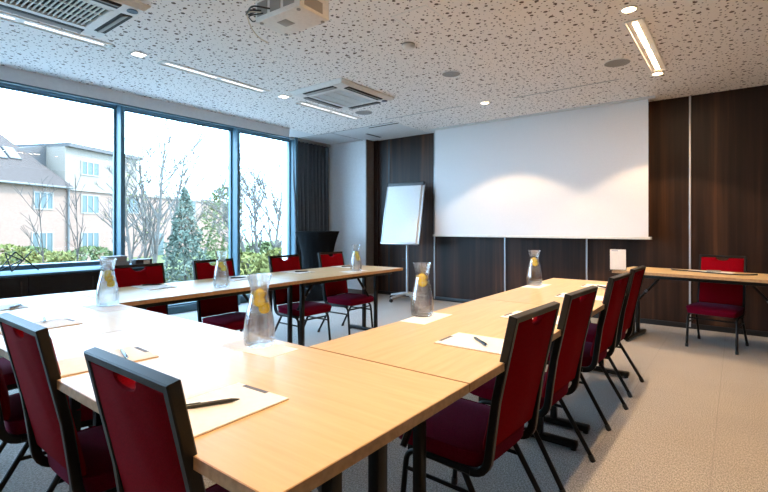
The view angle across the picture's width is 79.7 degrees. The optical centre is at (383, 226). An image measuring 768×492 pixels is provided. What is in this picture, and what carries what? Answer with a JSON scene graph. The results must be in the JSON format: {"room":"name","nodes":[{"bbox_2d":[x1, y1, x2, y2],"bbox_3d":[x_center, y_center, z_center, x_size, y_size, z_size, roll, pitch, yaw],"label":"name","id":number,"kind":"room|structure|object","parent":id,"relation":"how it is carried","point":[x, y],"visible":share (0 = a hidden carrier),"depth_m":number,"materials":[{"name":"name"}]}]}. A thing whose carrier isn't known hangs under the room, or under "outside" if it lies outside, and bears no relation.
{"room":"conference room","nodes":[
{"label":"conference room","id":0,"kind":"room"},
{"bbox_2d":[282,141,324,259],"bbox_3d":[-1.365,-0.170,8.619,0.250,2.740,1.175,0,0,37],"label":"wall","id":1,"kind":"structure","parent":0,"point":[284,144],"depth_m":8.19,"materials":[{"name":"white paint"}]},
{"bbox_2d":[240,129,297,303],"bbox_3d":[-1.935,-0.170,7.579,0.230,2.740,1.170,0,0,37],"label":"window","id":2,"kind":"structure","parent":1,"relation":"in","point":[290,193],"depth_m":7.99,"materials":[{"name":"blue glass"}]},
{"bbox_2d":[329,140,365,289],"bbox_3d":[-0.714,-0.170,8.659,1.235,2.740,0.320,0,0,37],"label":"wall","id":3,"kind":"structure","parent":0,"point":[347,161],"depth_m":8.39,"materials":[{"name":"white paint"}]},
{"bbox_2d":[366,140,373,293],"bbox_3d":[-0.246,-0.170,8.234,0.025,2.740,0.225,0,0,37],"label":"wall pier","id":4,"kind":"object","parent":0,"point":[369,144],"visible":0.79,"depth_m":8.22,"materials":[{"name":"white paint"}]},
{"bbox_2d":[0,0,767,144],"bbox_3d":[-0.555,-1.615,2.441,9.050,0.150,10.200,0,0,37],"label":"ceiling","id":5,"kind":"structure","parent":0,"point":[502,50],"depth_m":4.19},
{"bbox_2d":[0,11,113,48],"bbox_3d":[-2.724,-1.536,3.433,0.140,0.010,1.262,0,0,37],"label":"recessed light","id":6,"kind":"object","parent":5,"relation":"in","point":[4,16],"visible":1,"depth_m":3.61,"materials":[{"name":"white plastic"}]},
{"bbox_2d":[24,22,103,44],"bbox_3d":[-2.536,-1.538,3.678,0.028,0.004,0.545,0,0,37],"label":"diffuser","id":7,"kind":"object","parent":6,"relation":"attached to","point":[28,23],"depth_m":3.66,"materials":[{"name":"white"}]},
{"bbox_2d":[0,0,150,37],"bbox_3d":[-2.213,-1.509,3.106,0.800,0.062,0.880,0,0,37],"label":"air conditioner","id":8,"kind":"object","parent":5,"relation":"attached to","point":[97,18],"visible":1,"depth_m":3.21,"materials":[{"name":"white plastic"}]},
{"bbox_2d":[0,4,83,32],"bbox_3d":[-2.463,-1.489,3.297,0.076,0.022,0.540,0,0,37],"label":"outlet","id":9,"kind":"object","parent":8,"relation":"attached to","point":[7,8],"depth_m":3.29,"materials":[{"name":"grey plastic"}]},
{"bbox_2d":[0,0,112,27],"bbox_3d":[-2.213,-1.500,3.106,0.460,0.024,0.540,0,0,37],"label":"grille","id":10,"kind":"object","parent":8,"relation":"attached to","point":[80,13],"depth_m":3.19,"materials":[{"name":"white plastic"}]},
{"bbox_2d":[92,0,121,8],"bbox_3d":[-1.963,-1.489,2.914,0.076,0.022,0.540,0,0,37],"label":"outlet","id":11,"kind":"object","parent":8,"relation":"attached to","point":[114,4],"depth_m":3.07,"materials":[{"name":"grey plastic"}]},
{"bbox_2d":[94,13,131,33],"bbox_3d":[-1.997,-1.489,3.387,0.460,0.022,0.076,0,0,37],"label":"outlet","id":12,"kind":"object","parent":8,"relation":"attached to","point":[116,20],"depth_m":3.36,"materials":[{"name":"grey plastic"}]},
{"bbox_2d":[128,50,148,57],"bbox_3d":[-2.188,-1.536,4.107,0.126,0.008,0.126,0,0,37],"label":"recessed light","id":13,"kind":"object","parent":5,"relation":"in","point":[133,53],"visible":1,"depth_m":4.11,"materials":[{"name":"white plastic"}]},
{"bbox_2d":[0,65,288,136],"bbox_3d":[-3.974,-1.472,4.013,0.030,0.135,8.140,0,0,37],"label":"trim","id":14,"kind":"structure","parent":5,"relation":"attached to","point":[6,73],"depth_m":5.31,"materials":[{"name":"grey paint"}]},
{"bbox_2d":[157,60,269,93],"bbox_3d":[-1.718,-1.536,4.779,0.140,0.010,1.222,0,0,37],"label":"recessed light","id":15,"kind":"object","parent":5,"relation":"in","point":[172,65],"visible":1,"depth_m":4.71,"materials":[{"name":"white plastic"}]},
{"bbox_2d":[166,63,216,77],"bbox_3d":[-1.893,-1.538,4.551,0.028,0.004,0.525,0,0,37],"label":"diffuser","id":16,"kind":"object","parent":15,"relation":"attached to","point":[169,64],"depth_m":4.54,"materials":[{"name":"white plastic"}]},
{"bbox_2d":[221,79,261,90],"bbox_3d":[-1.537,-1.538,5.016,0.028,0.004,0.525,0,0,37],"label":"diffuser","id":17,"kind":"object","parent":15,"relation":"attached to","point":[225,80],"depth_m":4.98,"materials":[{"name":"white plastic"}]},
{"bbox_2d":[256,0,328,35],"bbox_3d":[-0.553,-1.392,2.829,0.392,0.296,0.284,0,0,35],"label":"projector","id":18,"kind":"object","parent":5,"relation":"attached to","point":[284,17],"visible":1,"depth_m":2.76,"materials":[{"name":"white plastic"}]},
{"bbox_2d":[304,0,322,13],"bbox_3d":[-0.411,-1.302,2.692,0.003,0.065,0.150,0,0,35],"label":"grille","id":19,"kind":"object","parent":18,"relation":"attached to","point":[316,5],"depth_m":2.70,"materials":[{"name":"beige"}]},
{"bbox_2d":[289,137,330,266],"bbox_3d":[-1.299,-0.179,8.276,0.127,2.719,0.958,0,0,37],"label":"curtain","id":20,"kind":"object","parent":5,"relation":"hanging from","point":[313,158],"visible":0.62,"depth_m":8.27,"materials":[{"name":"fabric"}]},
{"bbox_2d":[295,101,361,119],"bbox_3d":[-0.711,-1.536,6.143,0.140,0.010,1.152,0,0,37],"label":"recessed light","id":21,"kind":"object","parent":5,"relation":"in","point":[302,103],"visible":1,"depth_m":6.09,"materials":[{"name":"white plastic"}]},
{"bbox_2d":[289,77,393,109],"bbox_3d":[-0.476,-1.509,5.365,0.800,0.062,0.930,0,0,37],"label":"air conditioner","id":22,"kind":"object","parent":5,"relation":"attached to","point":[339,93],"visible":1,"depth_m":5.23,"materials":[{"name":"white plastic"}]},
{"bbox_2d":[303,86,336,95],"bbox_3d":[-0.707,-1.489,5.063,0.460,0.022,0.076,0,0,37],"label":"outlet","id":23,"kind":"object","parent":22,"relation":"attached to","point":[321,89],"depth_m":5.04,"materials":[{"name":"grey plastic"}]},
{"bbox_2d":[304,97,342,108],"bbox_3d":[-0.726,-1.489,5.557,0.076,0.022,0.590,0,0,37],"label":"outlet","id":24,"kind":"object","parent":22,"relation":"attached to","point":[312,99],"depth_m":5.52,"materials":[{"name":"grey plastic"}]},
{"bbox_2d":[311,89,372,106],"bbox_3d":[-0.476,-1.500,5.365,0.460,0.024,0.590,0,0,37],"label":"grille","id":25,"kind":"object","parent":22,"relation":"attached to","point":[340,97],"depth_m":5.36,"materials":[{"name":"white plastic"}]},
{"bbox_2d":[344,87,381,99],"bbox_3d":[-0.226,-1.489,5.173,0.076,0.022,0.590,0,0,37],"label":"outlet","id":26,"kind":"object","parent":22,"relation":"attached to","point":[365,93],"depth_m":5.15,"materials":[{"name":"grey plastic"}]},
{"bbox_2d":[349,102,379,108],"bbox_3d":[-0.245,-1.489,5.667,0.460,0.022,0.076,0,0,37],"label":"outlet","id":27,"kind":"object","parent":22,"relation":"attached to","point":[370,103],"depth_m":5.64,"materials":[{"name":"grey plastic"}]},
{"bbox_2d":[402,42,414,50],"bbox_3d":[0.205,-1.518,3.886,0.110,0.045,0.110,0,0,37],"label":"smoke detector","id":28,"kind":"object","parent":5,"relation":"attached to","point":[407,46],"visible":1,"depth_m":3.85,"materials":[{"name":"grey plastic"}]},
{"bbox_2d":[442,70,460,76],"bbox_3d":[0.677,-1.536,4.633,0.190,0.008,0.190,0,0,37],"label":"ceiling speaker","id":29,"kind":"object","parent":5,"relation":"attached to","point":[452,73],"visible":1,"depth_m":4.61,"materials":[{"name":"grey"}]},
{"bbox_2d":[429,95,655,239],"bbox_3d":[1.979,-0.692,6.382,3.100,1.696,0.100,0,0,37],"label":"projection screen","id":30,"kind":"object","parent":5,"relation":"hanging from","point":[581,172],"visible":1,"depth_m":6.22,"materials":[{"name":"white fabric"}]},
{"bbox_2d":[513,79,619,97],"bbox_3d":[2.001,-1.538,5.153,1.150,0.005,0.035,0,0,37],"label":"ceiling vent","id":31,"kind":"object","parent":5,"relation":"in","point":[614,79],"visible":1,"depth_m":5.12,"materials":[{"name":"black"}]},
{"bbox_2d":[604,58,630,66],"bbox_3d":[2.188,-1.536,4.320,0.230,0.008,0.230,0,0,37],"label":"ceiling speaker","id":32,"kind":"object","parent":5,"relation":"attached to","point":[618,62],"visible":1,"depth_m":4.30,"materials":[{"name":"grey"}]},
{"bbox_2d":[620,5,637,12],"bbox_3d":[1.733,-1.536,3.258,0.116,0.009,0.116,0,0,37],"label":"recessed light","id":33,"kind":"object","parent":5,"relation":"in","point":[631,8],"visible":1,"depth_m":3.25,"materials":[{"name":"white plastic"}]},
{"bbox_2d":[623,18,666,71],"bbox_3d":[2.279,-1.536,3.978,0.140,0.010,1.392,0,0,37],"label":"recessed light","id":34,"kind":"object","parent":5,"relation":"in","point":[636,30],"visible":1,"depth_m":3.87,"materials":[{"name":"white plastic"}]},
{"bbox_2d":[633,22,648,47],"bbox_3d":[2.079,-1.538,3.717,0.028,0.004,0.610,0,0,37],"label":"diffuser","id":35,"kind":"object","parent":34,"relation":"attached to","point":[638,29],"depth_m":3.69,"materials":[{"name":"beige plastic"}]},
{"bbox_2d":[647,50,659,68],"bbox_3d":[2.486,-1.538,4.249,0.028,0.004,0.610,0,0,37],"label":"diffuser","id":36,"kind":"object","parent":34,"relation":"attached to","point":[652,58],"depth_m":4.24,"materials":[{"name":"beige plastic"}]},
{"bbox_2d":[0,292,767,491],"bbox_3d":[-0.555,1.260,2.441,9.050,0.120,10.200,0,0,37],"label":"floor","id":37,"kind":"structure","parent":0,"point":[697,421],"depth_m":2.74,"materials":[{"name":"carpet"}]},
{"bbox_2d":[0,357,17,390],"bbox_3d":[-2.199,0.753,2.599,0.438,0.908,0.546,0,0,38],"label":"chair","id":38,"kind":"object","parent":37,"relation":"on","point":[5,364],"visible":0.1,"depth_m":2.50,"materials":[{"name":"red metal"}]},
{"bbox_2d":[0,366,92,491],"bbox_3d":[-1.546,0.753,2.104,0.546,0.908,0.438,0,0,-41],"label":"chair","id":39,"kind":"object","parent":37,"relation":"on","point":[14,431],"visible":0.3,"depth_m":1.89,"materials":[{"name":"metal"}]},
{"bbox_2d":[0,312,116,491],"bbox_3d":[-1.007,0.753,1.678,0.438,0.908,0.546,0,0,37],"label":"chair","id":40,"kind":"object","parent":37,"relation":"on","point":[81,459],"visible":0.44,"depth_m":1.49,"materials":[{"name":"red fabric"}]},
{"bbox_2d":[0,82,124,270],"bbox_3d":[-3.814,-0.170,5.126,0.230,2.740,1.670,0,0,37],"label":"window","id":41,"kind":"structure","parent":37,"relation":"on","point":[118,111],"depth_m":5.69,"materials":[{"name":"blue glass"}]},
{"bbox_2d":[0,263,143,298],"bbox_3d":[-3.671,0.830,4.638,0.581,0.740,2.530,0,0,37],"label":"sideboard","id":42,"kind":"object","parent":37,"relation":"on","point":[31,282],"visible":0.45,"depth_m":4.66,"materials":[{"name":"black paint"}]},
{"bbox_2d":[0,251,38,271],"bbox_3d":[-3.761,0.358,4.726,0.072,0.205,0.359,0,0,37],"label":"ornament","id":43,"kind":"object","parent":42,"relation":"on","point":[21,260],"visible":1,"depth_m":4.70,"materials":[{"name":"black metal"}]},
{"bbox_2d":[102,261,129,266],"bbox_3d":[-3.112,0.430,5.344,0.166,0.060,0.246,0,0,40],"label":"flat box","id":44,"kind":"object","parent":42,"relation":"on","point":[104,264],"visible":0.81,"depth_m":5.28,"materials":[{"name":"grey plastic"}]},
{"bbox_2d":[101,255,126,261],"bbox_3d":[-3.124,0.370,5.328,0.156,0.058,0.226,0,0,33],"label":"flat box","id":45,"kind":"object","parent":44,"relation":"on","point":[119,257],"visible":1,"depth_m":5.26,"materials":[{"name":"grey plastic"}]},
{"bbox_2d":[132,258,151,263],"bbox_3d":[-2.880,0.422,5.481,0.122,0.075,0.190,0,0,37],"label":"box","id":46,"kind":"object","parent":42,"relation":"on","point":[145,260],"visible":0.56,"depth_m":5.43,"materials":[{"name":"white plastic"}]},
{"bbox_2d":[0,292,185,491],"bbox_3d":[-1.812,0.830,2.473,1.546,0.740,0.722,0,0,37],"label":"meeting table","id":47,"kind":"object","parent":37,"relation":"on","point":[68,305],"visible":0.28,"depth_m":2.36,"materials":[{"name":"brown wood"}]},
{"bbox_2d":[0,303,28,310],"bbox_3d":[-2.194,0.458,2.562,0.211,0.005,0.298,0,0,37],"label":"notepad","id":48,"kind":"object","parent":47,"relation":"on","point":[4,306],"visible":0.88,"depth_m":2.62,"materials":[{"name":"white paper"}]},
{"bbox_2d":[0,318,82,334],"bbox_3d":[-1.599,0.458,2.122,0.211,0.005,0.298,0,0,35],"label":"notepad","id":49,"kind":"object","parent":47,"relation":"on","point":[60,322],"visible":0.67,"depth_m":2.16,"materials":[{"name":"white paper"}]},
{"bbox_2d":[82,304,131,311],"bbox_3d":[-1.574,0.460,2.616,0.297,0.001,0.140,0,0,34],"label":"sheet","id":50,"kind":"object","parent":47,"relation":"on","point":[117,307],"visible":0.86,"depth_m":2.61,"materials":[{"name":"white paper"}]},
{"bbox_2d":[110,263,167,314],"bbox_3d":[-1.767,0.753,3.521,0.546,0.908,0.438,0,0,38],"label":"chair","id":51,"kind":"object","parent":37,"relation":"on","point":[152,273],"visible":0.08,"depth_m":3.66,"materials":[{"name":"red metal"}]},
{"bbox_2d":[125,107,239,314],"bbox_3d":[-2.799,-0.170,6.452,0.230,2.740,1.670,0,0,37],"label":"window","id":52,"kind":"structure","parent":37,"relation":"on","point":[234,133],"depth_m":7.02,"materials":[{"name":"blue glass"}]},
{"bbox_2d":[71,275,302,338],"bbox_3d":[-1.442,0.830,3.585,0.750,0.740,1.486,0,0,37],"label":"meeting table","id":53,"kind":"object","parent":37,"relation":"on","point":[193,290],"visible":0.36,"depth_m":3.38,"materials":[{"name":"brown wood"}]},
{"bbox_2d":[132,284,176,289],"bbox_3d":[-1.749,0.458,3.506,0.298,0.005,0.211,0,0,39],"label":"notepad","id":54,"kind":"object","parent":53,"relation":"on","point":[162,286],"visible":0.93,"depth_m":3.49,"materials":[{"name":"white paper"}]},
{"bbox_2d":[213,276,253,280],"bbox_3d":[-1.329,0.458,4.054,0.298,0.005,0.211,0,0,36],"label":"notepad","id":55,"kind":"object","parent":53,"relation":"on","point":[220,278],"visible":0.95,"depth_m":4.04,"materials":[{"name":"white paper"}]},
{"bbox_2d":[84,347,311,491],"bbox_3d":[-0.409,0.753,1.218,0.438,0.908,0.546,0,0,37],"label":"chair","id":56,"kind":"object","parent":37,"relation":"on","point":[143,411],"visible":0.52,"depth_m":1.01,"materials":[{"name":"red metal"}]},
{"bbox_2d":[192,258,265,336],"bbox_3d":[-1.357,0.753,4.056,0.546,0.908,0.438,0,0,37],"label":"chair","id":57,"kind":"object","parent":37,"relation":"on","point":[202,269],"visible":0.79,"depth_m":4.07,"materials":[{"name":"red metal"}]},
{"bbox_2d":[4,319,468,491],"bbox_3d":[-0.584,0.830,1.532,1.546,0.740,0.722,0,0,37],"label":"meeting table","id":58,"kind":"object","parent":37,"relation":"on","point":[340,411],"visible":0.61,"depth_m":1.23,"materials":[{"name":"brown wood"}]},
{"bbox_2d":[57,346,158,376],"bbox_3d":[-0.973,0.458,1.583,0.211,0.005,0.298,0,0,40],"label":"notepad","id":59,"kind":"object","parent":58,"relation":"on","point":[77,364],"visible":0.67,"depth_m":1.58,"materials":[{"name":"white paper"}]},
{"bbox_2d":[186,383,288,437],"bbox_3d":[-0.425,0.458,1.163,0.211,0.005,0.298,0,0,35],"label":"notepad","id":60,"kind":"object","parent":58,"relation":"on","point":[252,400],"visible":0.76,"depth_m":1.17,"materials":[{"name":"white paper"}]},
{"bbox_2d":[186,398,238,408],"bbox_3d":[-0.442,0.449,1.171,0.145,0.013,0.011,0,0,-24],"label":"ballpoint pen","id":61,"kind":"object","parent":60,"relation":"on","point":[222,401],"visible":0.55,"depth_m":1.17,"materials":[{"name":"black"}]},
{"bbox_2d":[218,338,296,357],"bbox_3d":[-0.482,0.460,1.755,0.297,0.001,0.140,0,0,34],"label":"sheet","id":62,"kind":"object","parent":58,"relation":"on","point":[273,350],"visible":1,"depth_m":1.73,"materials":[{"name":"white paper"}]},
{"bbox_2d":[243,273,274,347],"bbox_3d":[-0.485,0.323,1.792,0.120,0.272,0.120,0,0,-43],"label":"carafe","id":63,"kind":"object","parent":62,"relation":"on","point":[255,346],"visible":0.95,"depth_m":1.78,"materials":[{"name":"clear glass"}]},
{"bbox_2d":[253,296,264,306],"bbox_3d":[-0.484,0.290,1.787,0.043,0.042,0.022,0,0,-6],"label":"lemon slice","id":64,"kind":"object","parent":63,"relation":"in","point":[258,302],"visible":1,"depth_m":1.78,"materials":[{"name":"yellow food"}]},
{"bbox_2d":[268,254,331,344],"bbox_3d":[-0.848,0.753,4.681,0.546,0.908,0.438,0,0,38],"label":"chair","id":65,"kind":"object","parent":37,"relation":"on","point":[276,264],"visible":0.66,"depth_m":4.67,"materials":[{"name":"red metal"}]},
{"bbox_2d":[295,231,338,300],"bbox_3d":[-1.110,0.639,7.678,0.728,1.122,0.728,0,0,-11],"label":"bar table","id":66,"kind":"object","parent":37,"relation":"on","point":[311,243],"visible":0.45,"depth_m":7.41,"materials":[{"name":"black fabric"}]},
{"bbox_2d":[252,265,402,345],"bbox_3d":[-0.538,0.830,4.766,0.750,0.740,1.486,0,0,37],"label":"meeting table","id":67,"kind":"object","parent":37,"relation":"on","point":[325,274],"visible":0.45,"depth_m":4.46,"materials":[{"name":"brown wood"}]},
{"bbox_2d":[317,251,373,334],"bbox_3d":[-0.427,0.753,5.271,0.546,0.908,0.438,0,0,36],"label":"chair","id":68,"kind":"object","parent":37,"relation":"on","point":[345,300],"visible":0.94,"depth_m":5.25,"materials":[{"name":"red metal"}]},
{"bbox_2d":[380,181,428,303],"bbox_3d":[0.362,0.243,7.472,0.710,1.914,0.666,0,0,33],"label":"flip chart","id":69,"kind":"object","parent":37,"relation":"on","point":[403,212],"visible":0.98,"depth_m":7.36,"materials":[{"name":"white plastic"}]},
{"bbox_2d":[308,299,593,491],"bbox_3d":[0.432,0.830,2.150,0.684,0.740,1.486,0,0,37],"label":"meeting table","id":70,"kind":"object","parent":37,"relation":"on","point":[404,345],"visible":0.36,"depth_m":1.78,"materials":[{"name":"brown wood"}]},
{"bbox_2d":[401,312,452,324],"bbox_3d":[0.216,0.460,2.322,0.140,0.001,0.297,0,0,34],"label":"sheet","id":71,"kind":"object","parent":70,"relation":"on","point":[436,316],"visible":1,"depth_m":2.30,"materials":[{"name":"white paper"}]},
{"bbox_2d":[434,332,503,354],"bbox_3d":[0.379,0.458,1.811,0.298,0.005,0.211,0,0,36],"label":"notepad","id":72,"kind":"object","parent":70,"relation":"on","point":[460,340],"visible":0.74,"depth_m":1.81,"materials":[{"name":"white paper"}]},
{"bbox_2d":[399,301,559,491],"bbox_3d":[0.364,0.753,1.854,0.546,0.908,0.438,0,0,40],"label":"chair","id":73,"kind":"object","parent":37,"relation":"on","point":[466,436],"visible":0.8,"depth_m":1.72,"materials":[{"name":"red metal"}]},
{"bbox_2d":[470,285,597,491],"bbox_3d":[0.747,0.753,2.354,0.546,0.908,0.438,0,0,40],"label":"chair","id":74,"kind":"object","parent":37,"relation":"on","point":[565,362],"visible":0.58,"depth_m":2.19,"materials":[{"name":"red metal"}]},
{"bbox_2d":[480,278,628,433],"bbox_3d":[1.337,0.830,3.331,0.684,0.740,1.486,0,0,37],"label":"meeting table","id":75,"kind":"object","parent":37,"relation":"on","point":[544,295],"visible":0.32,"depth_m":3.12,"materials":[{"name":"brown wood"}]},
{"bbox_2d":[522,284,551,288],"bbox_3d":[1.184,0.460,3.577,0.140,0.001,0.297,0,0,37],"label":"sheet","id":76,"kind":"object","parent":75,"relation":"on","point":[529,285],"visible":0.86,"depth_m":3.59,"materials":[{"name":"white paper"}]},
{"bbox_2d":[547,272,629,430],"bbox_3d":[1.270,0.753,3.025,0.546,0.908,0.438,0,0,40],"label":"chair","id":77,"kind":"object","parent":37,"relation":"on","point":[605,336],"visible":0.54,"depth_m":2.82,"materials":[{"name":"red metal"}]},
{"bbox_2d":[585,265,645,397],"bbox_3d":[1.675,0.753,3.553,0.546,0.908,0.438,0,0,39],"label":"chair","id":78,"kind":"object","parent":37,"relation":"on","point":[626,321],"visible":0.42,"depth_m":3.40,"materials":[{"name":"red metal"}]},
{"bbox_2d":[612,266,767,341],"bbox_3d":[3.164,0.830,4.567,0.680,0.740,1.480,0,0,-45],"label":"table","id":79,"kind":"object","parent":37,"relation":"on","point":[650,272],"visible":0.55,"depth_m":4.45,"materials":[{"name":"brown wood"}]},
{"bbox_2d":[609,249,626,270],"bbox_3d":[2.467,0.348,4.856,0.158,0.224,0.070,0,0,23],"label":"sign holder","id":80,"kind":"object","parent":79,"relation":"on","point":[617,256],"visible":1,"depth_m":4.85,"materials":[{"name":"white plastic"}]},
{"bbox_2d":[671,268,757,274],"bbox_3d":[3.239,0.453,4.600,0.174,0.013,0.756,0,0,-35],"label":"cable","id":81,"kind":"object","parent":79,"relation":"on","point":[671,268],"visible":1,"depth_m":4.51,"materials":[{"name":"black plastic"}]},
{"bbox_2d":[685,255,748,354],"bbox_3d":[3.332,0.753,4.612,0.546,0.908,0.438,0,0,-43],"label":"chair","id":82,"kind":"object","parent":37,"relation":"on","point":[732,295],"visible":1,"depth_m":4.64,"materials":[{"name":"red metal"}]},
{"bbox_2d":[379,85,767,331],"bbox_3d":[2.966,-0.170,6.010,7.800,2.740,0.150,0,0,37],"label":"wall","id":83,"kind":"structure","parent":0,"point":[729,129],"depth_m":5.56,"materials":[{"name":"brown wood"}]},
{"bbox_2d":[374,141,378,292],"bbox_3d":[-0.136,-0.180,8.275,0.100,2.720,0.034,0,0,37],"label":"trim","id":84,"kind":"structure","parent":83,"relation":"attached to","point":[376,143],"depth_m":8.25,"materials":[{"name":"brown wood"}]},
{"bbox_2d":[388,139,389,290],"bbox_3d":[0.089,-0.180,8.117,0.040,2.720,0.012,0,0,37],"label":"trim","id":85,"kind":"structure","parent":83,"relation":"attached to","point":[388,139],"depth_m":8.12,"materials":[{"name":"silver plastic"}]},
{"bbox_2d":[434,133,434,298],"bbox_3d":[0.829,-0.180,7.545,0.020,2.720,0.020,0,0,37],"label":"trim","id":86,"kind":"structure","parent":83,"relation":"attached to","point":[434,133],"depth_m":7.53,"materials":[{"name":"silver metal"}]},
{"bbox_2d":[504,237,505,291],"bbox_3d":[1.789,-0.180,6.809,0.020,2.720,0.020,0,0,37],"label":"trim","id":87,"kind":"structure","parent":83,"relation":"attached to","point":[504,237],"depth_m":6.80,"materials":[{"name":"grey metal"}]},
{"bbox_2d":[378,290,767,336],"bbox_3d":[2.840,1.170,6.003,7.590,0.060,0.015,0,0,37],"label":"baseboard","id":88,"kind":"structure","parent":83,"relation":"attached to","point":[642,320],"depth_m":5.51,"materials":[{"name":"black plastic"}]},
{"bbox_2d":[689,96,690,326],"bbox_3d":[3.603,-0.180,5.421,0.020,2.720,0.020,0,0,37],"label":"trim","id":89,"kind":"structure","parent":83,"relation":"attached to","point":[689,96],"depth_m":5.41,"materials":[{"name":"grey metal"}]},
{"bbox_3d":[-3.580,-0.170,-1.509,9.050,2.740,0.150,0,0,37],"label":"wall","id":90,"kind":"structure","parent":0,"visible":0},
{"bbox_2d":[0,79,289,137],"bbox_3d":[-3.974,-1.397,4.015,0.037,0.017,8.142,0,0,37],"label":"trim","id":91,"kind":"structure","parent":90,"relation":"attached to","point":[2,81],"depth_m":5.32,"materials":[{"name":"grey metal"}]},
{"label":"outside","id":92,"kind":"structure","parent":0,"visible":0},
{"bbox_3d":[-6.774,2.890,8.967,8.740,0.200,34.000,0,0,37],"label":"terrace","id":93,"kind":"object","parent":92,"visible":0},
{"bbox_2d":[92,117,214,262],"bbox_3d":[-6.958,-0.477,13.979,4.023,6.589,2.888,0,0,37],"label":"bare tree","id":94,"kind":"object","parent":93,"relation":"on","point":[159,216],"visible":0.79,"depth_m":13.90,"materials":[{"name":"grey plant"}]},
{"bbox_2d":[160,186,212,304],"bbox_3d":[-4.903,0.892,11.537,2.278,3.816,2.199,0,0,37],"label":"conifer","id":95,"kind":"object","parent":93,"relation":"on","point":[185,209],"visible":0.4,"depth_m":11.34,"materials":[{"name":"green plant"}]},
{"bbox_2d":[196,186,248,270],"bbox_3d":[-5.905,0.637,16.986,1.660,4.326,1.651,0,0,9],"label":"bushy tree","id":96,"kind":"object","parent":93,"relation":"on","point":[215,198],"visible":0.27,"depth_m":16.70,"materials":[{"name":"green plant"}]},
{"bbox_2d":[188,139,281,272],"bbox_3d":[-3.767,-0.407,14.358,4.366,6.443,3.379,0,0,-25],"label":"bare tree","id":97,"kind":"object","parent":93,"relation":"on","point":[259,182],"visible":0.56,"depth_m":13.87,"materials":[{"name":"grey plant"}]},
{"bbox_2d":[210,250,269,293],"bbox_3d":[-3.891,1.731,12.998,2.513,2.138,2.460,0,0,-38],"label":"shrub","id":98,"kind":"object","parent":93,"relation":"on","point":[248,255],"visible":0.14,"depth_m":12.68,"materials":[{"name":"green plant"}]},
{"bbox_2d":[240,241,280,275],"bbox_3d":[-3.898,1.633,15.017,2.477,2.335,2.534,0,0,-27],"label":"shrub","id":99,"kind":"object","parent":93,"relation":"on","point":[265,247],"visible":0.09,"depth_m":14.73,"materials":[{"name":"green plant"}]},
{"bbox_2d":[248,247,281,293],"bbox_3d":[-3.066,1.683,14.004,2.296,2.235,2.275,0,0,-11],"label":"shrub","id":100,"kind":"object","parent":93,"relation":"on","point":[271,252],"visible":0.06,"depth_m":13.53,"materials":[{"name":"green plant"}]},
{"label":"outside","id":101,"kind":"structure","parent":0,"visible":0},
{"bbox_2d":[127,240,281,272],"bbox_3d":[-26.250,2.900,32.703,68.550,0.200,100.000,0,0,37],"label":"ground","id":102,"kind":"structure","parent":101,"point":[159,259],"depth_m":43.12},
{"bbox_2d":[0,243,47,264],"bbox_3d":[-13.141,1.687,16.001,2.541,2.226,2.494,0,0,37],"label":"shrub","id":103,"kind":"object","parent":102,"relation":"on","point":[7,247],"visible":0.21,"depth_m":15.87,"materials":[{"name":"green plant"}]},
{"bbox_2d":[0,245,60,264],"bbox_3d":[-13.053,1.730,16.991,2.293,2.140,2.297,0,0,-36],"label":"shrub","id":104,"kind":"object","parent":102,"relation":"on","point":[29,246],"visible":0.06,"depth_m":16.73,"materials":[{"name":"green plant"}]},
{"bbox_2d":[13,176,59,262],"bbox_3d":[-9.836,0.656,13.061,0.957,4.291,1.121,0,0,37],"label":"bare tree","id":105,"kind":"object","parent":102,"relation":"on","point":[38,214],"visible":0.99,"depth_m":13.03,"materials":[{"name":"brown plant"}]},
{"bbox_2d":[24,250,85,263],"bbox_3d":[-11.050,1.785,15.524,2.174,2.031,2.157,0,0,-20],"label":"shrub","id":106,"kind":"object","parent":102,"relation":"on","point":[64,256],"visible":0.15,"depth_m":15.27,"materials":[{"name":"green plant"}]},
{"bbox_2d":[56,173,85,260],"bbox_3d":[-9.032,0.640,13.177,1.180,4.322,0.696,0,0,37],"label":"bare tree","id":107,"kind":"object","parent":102,"relation":"on","point":[76,199],"visible":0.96,"depth_m":13.26,"materials":[{"name":"brown plant"}]},
{"bbox_2d":[52,245,112,262],"bbox_3d":[-10.857,1.742,17.021,2.474,2.116,2.427,0,0,-7],"label":"shrub","id":108,"kind":"object","parent":102,"relation":"on","point":[93,255],"visible":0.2,"depth_m":16.75,"materials":[{"name":"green plant"}]},
{"bbox_2d":[0,134,228,264],"bbox_3d":[-26.717,-2.550,40.896,8.833,10.700,38.642,0,0,12],"label":"building","id":109,"kind":"structure","parent":102,"relation":"on","point":[20,164],"depth_m":35.11,"materials":[{"name":"paint"}]},
{"bbox_2d":[95,116,213,268],"bbox_3d":[-9.220,-1.285,19.028,4.514,8.199,3.503,0,0,-7],"label":"bare tree","id":110,"kind":"object","parent":102,"relation":"on","point":[147,142],"visible":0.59,"depth_m":18.85,"materials":[{"name":"grey plant"}]},
{"bbox_2d":[146,127,260,259],"bbox_3d":[-8.223,-1.220,20.852,5.294,8.076,3.893,0,0,-14],"label":"bare tree","id":111,"kind":"object","parent":102,"relation":"on","point":[225,133],"visible":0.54,"depth_m":20.98,"materials":[{"name":"grey plant"}]},
{"bbox_2d":[247,160,281,249],"bbox_3d":[-4.304,-0.337,20.053,3.671,6.298,2.406,0,0,1],"label":"bare tree","id":112,"kind":"object","parent":102,"relation":"on","point":[269,229],"visible":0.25,"depth_m":19.94,"materials":[{"name":"grey plant"}]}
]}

